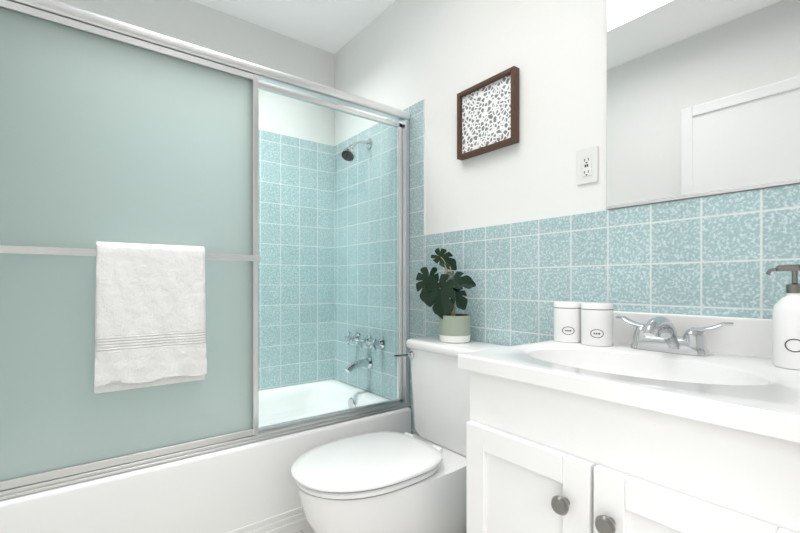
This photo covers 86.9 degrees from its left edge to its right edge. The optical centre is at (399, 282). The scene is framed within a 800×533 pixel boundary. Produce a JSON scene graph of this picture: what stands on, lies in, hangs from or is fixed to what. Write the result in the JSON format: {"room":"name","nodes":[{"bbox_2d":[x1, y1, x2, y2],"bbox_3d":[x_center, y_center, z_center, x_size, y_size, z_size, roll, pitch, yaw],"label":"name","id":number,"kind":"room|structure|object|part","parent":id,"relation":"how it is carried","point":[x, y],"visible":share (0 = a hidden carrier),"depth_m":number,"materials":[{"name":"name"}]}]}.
{"room":"bathroom","nodes":[
{"label":"bathroom","id":0,"kind":"room"},
{"bbox_2d":[56,0,334,145],"bbox_3d":[-1.135,-0.234,2.254,1.720,2.500,0.100,0,0,-38],"label":"wall","id":1,"kind":"structure","parent":0,"point":[192,22],"depth_m":2.43,"materials":[{"name":"white paint"}]},
{"bbox_2d":[259,130,333,390],"bbox_3d":[-1.063,0.066,2.242,1.620,1.900,0.006,0,0,-38],"label":"tiled wall","id":2,"kind":"structure","parent":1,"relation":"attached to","point":[306,293],"depth_m":2.57,"materials":[{"name":"blue tile"}]},
{"bbox_2d":[191,0,395,53],"bbox_3d":[-0.040,-1.769,0.914,1.820,0.570,3.560,0,0,-38],"label":"ceiling","id":3,"kind":"structure","parent":0,"point":[333,26],"depth_m":2.34,"materials":[{"name":"white paint"}]},
{"bbox_2d":[295,527,466,532],"bbox_3d":[-0.040,1.041,0.914,1.820,0.050,3.560,0,0,-38],"label":"floor","id":4,"kind":"structure","parent":0,"point":[308,530],"depth_m":1.73,"materials":[{"name":"tile"}]},
{"bbox_2d":[0,379,410,532],"bbox_3d":[-0.815,0.816,1.921,1.604,0.400,0.801,0,0,-38],"label":"bathtub","id":5,"kind":"object","parent":4,"relation":"on","point":[250,488],"visible":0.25,"depth_m":1.54,"materials":[{"name":"white ceramic"}]},
{"bbox_2d":[0,0,410,499],"bbox_3d":[-0.601,-0.100,1.643,1.602,1.429,0.068,0,0,-38],"label":"shower door","id":6,"kind":"structure","parent":5,"relation":"on","point":[24,485],"depth_m":1.64,"materials":[{"name":"silver metal"}]},
{"bbox_2d":[0,7,251,480],"bbox_3d":[-0.883,-0.110,1.409,0.781,1.363,0.004,0,0,-38],"label":"door glass","id":7,"kind":"object","parent":6,"relation":"attached to","point":[103,139],"visible":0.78,"depth_m":1.35,"materials":[{"name":"teal glass"}]},
{"bbox_2d":[0,245,260,260],"bbox_3d":[-0.865,-0.094,1.385,0.809,0.022,0.040,0,0,-38],"label":"towel bar","id":8,"kind":"object","parent":6,"relation":"attached to","point":[48,250],"depth_m":1.26,"materials":[{"name":"silver metal"}]},
{"bbox_2d":[94,242,206,393],"bbox_3d":[-0.816,0.108,1.398,0.319,0.472,0.062,0,0,-38],"label":"towel","id":9,"kind":"object","parent":8,"relation":"hanging from","point":[150,315],"visible":1,"depth_m":1.37,"materials":[{"name":"white fabric"}]},
{"bbox_2d":[259,90,397,427],"bbox_3d":[-0.296,-0.100,1.893,0.729,1.363,0.004,0,0,-38],"label":"glass panel","id":10,"kind":"object","parent":6,"relation":"attached to","point":[330,258],"visible":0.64,"depth_m":1.89,"materials":[{"name":"clear glass"}]},
{"bbox_2d":[291,336,508,532],"bbox_3d":[-0.004,0.633,1.534,0.778,0.786,0.503,0,0,-38],"label":"toilet","id":11,"kind":"object","parent":4,"relation":"on","point":[386,482],"visible":0.92,"depth_m":1.44,"materials":[{"name":"white ceramic"}]},
{"bbox_3d":[-0.113,0.619,1.469,0.528,0.050,0.405,0,0,-38],"label":"seat","id":12,"kind":"part","parent":11,"relation":"part of","materials":[{"name":"white plastic"}]},
{"bbox_3d":[0.016,0.305,1.805,0.032,0.036,0.098,0,0,-38],"label":"lever","id":13,"kind":"part","parent":11,"relation":"part of","materials":[{"name":"silver metal"}]},
{"bbox_2d":[416,248,475,342],"bbox_3d":[0.176,0.047,1.742,0.197,0.384,0.211,0,0,-38],"label":"plant","id":14,"kind":"object","parent":11,"relation":"on","point":[454,328],"visible":1,"depth_m":1.70,"materials":[{"name":"green plant"}]},
{"bbox_3d":[0.233,0.443,1.698,0.202,0.406,0.474,0,0,-38],"label":"tank","id":15,"kind":"part","parent":11,"relation":"part of","materials":[{"name":"white ceramic"}]},
{"bbox_2d":[458,311,799,532],"bbox_3d":[0.571,0.551,0.964,0.575,0.930,0.705,0,0,-38],"label":"bathroom vanity","id":16,"kind":"object","parent":4,"relation":"on","point":[646,422],"visible":0.96,"depth_m":0.83,"materials":[{"name":"white paint"}]},
{"bbox_2d":[553,301,581,342],"bbox_3d":[0.522,0.119,1.311,0.087,0.122,0.087,0,0,-38],"label":"canister","id":17,"kind":"object","parent":16,"relation":"on","point":[567,321],"visible":0.94,"depth_m":1.27,"materials":[{"name":"white ceramic"}]},
{"bbox_2d":[581,302,613,345],"bbox_3d":[0.577,0.119,1.237,0.087,0.122,0.087,0,0,-38],"label":"canister","id":18,"kind":"object","parent":16,"relation":"on","point":[596,323],"visible":0.98,"depth_m":1.20,"materials":[{"name":"white ceramic"}]},
{"bbox_2d":[765,264,799,369],"bbox_3d":[0.839,0.070,0.906,0.072,0.219,0.084,0,0,-38],"label":"soap dispenser","id":19,"kind":"object","parent":16,"relation":"on","point":[786,332],"visible":1,"depth_m":0.89,"materials":[{"name":"white ceramic"}]},
{"bbox_2d":[335,0,799,234],"bbox_3d":[0.642,-0.234,1.438,0.100,2.500,3.560,0,0,-38],"label":"wall","id":20,"kind":"structure","parent":0,"point":[438,56],"depth_m":1.69,"materials":[{"name":"white paint"}]},
{"bbox_2d":[8,0,409,121],"bbox_3d":[-0.601,-0.835,1.643,1.602,0.042,0.058,0,0,-38],"label":"header","id":21,"kind":"object","parent":20,"relation":"attached to","point":[263,73],"visible":0.73,"depth_m":1.56,"materials":[{"name":"silver metal"}]},
{"bbox_2d":[334,99,424,433],"bbox_3d":[-0.152,0.066,2.382,0.006,1.900,0.884,0,0,-38],"label":"tiled wall","id":22,"kind":"structure","parent":20,"relation":"attached to","point":[416,195],"depth_m":2.36,"materials":[{"name":"blue tile"}]},
{"bbox_2d":[340,138,371,161],"bbox_3d":[-0.240,-0.745,2.331,0.194,0.159,0.100,0,0,-38],"label":"shower head","id":23,"kind":"object","parent":22,"relation":"attached to","point":[344,155],"depth_m":2.30},
{"bbox_2d":[344,332,384,372],"bbox_3d":[-0.239,0.390,2.362,0.153,0.214,0.327,0,0,-38],"label":"tub faucet","id":24,"kind":"object","parent":22,"relation":"attached to","point":[360,342],"depth_m":2.35,"materials":[{"name":"silver metal"}]},
{"bbox_2d":[457,66,518,159],"bbox_3d":[0.348,-0.673,1.708,0.032,0.282,0.300,0,0,-38],"label":"picture frame","id":25,"kind":"object","parent":20,"relation":"attached to","point":[488,115],"visible":0.96,"depth_m":1.70,"materials":[{"name":"brown wood"}]},
{"bbox_2d":[577,146,597,185],"bbox_3d":[0.613,-0.384,1.385,0.008,0.116,0.072,0,0,-38],"label":"electrical outlet","id":26,"kind":"object","parent":20,"relation":"attached to","point":[587,165],"visible":1,"depth_m":1.38,"materials":[{"name":"white plastic"}]},
{"bbox_2d":[424,184,799,345],"bbox_3d":[0.871,0.394,1.053,0.006,1.245,2.470,0,0,-38],"label":"tile wainscot","id":27,"kind":"structure","parent":20,"relation":"attached to","point":[718,255],"depth_m":1.27,"materials":[{"name":"blue tile"}]},
{"bbox_2d":[606,0,799,209],"bbox_3d":[1.061,-0.857,0.801,0.010,1.249,1.339,0,0,-38],"label":"mirror","id":28,"kind":"object","parent":20,"relation":"attached to","point":[703,97],"visible":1,"depth_m":1.13,"materials":[{"name":"clear glass"}]}
]}

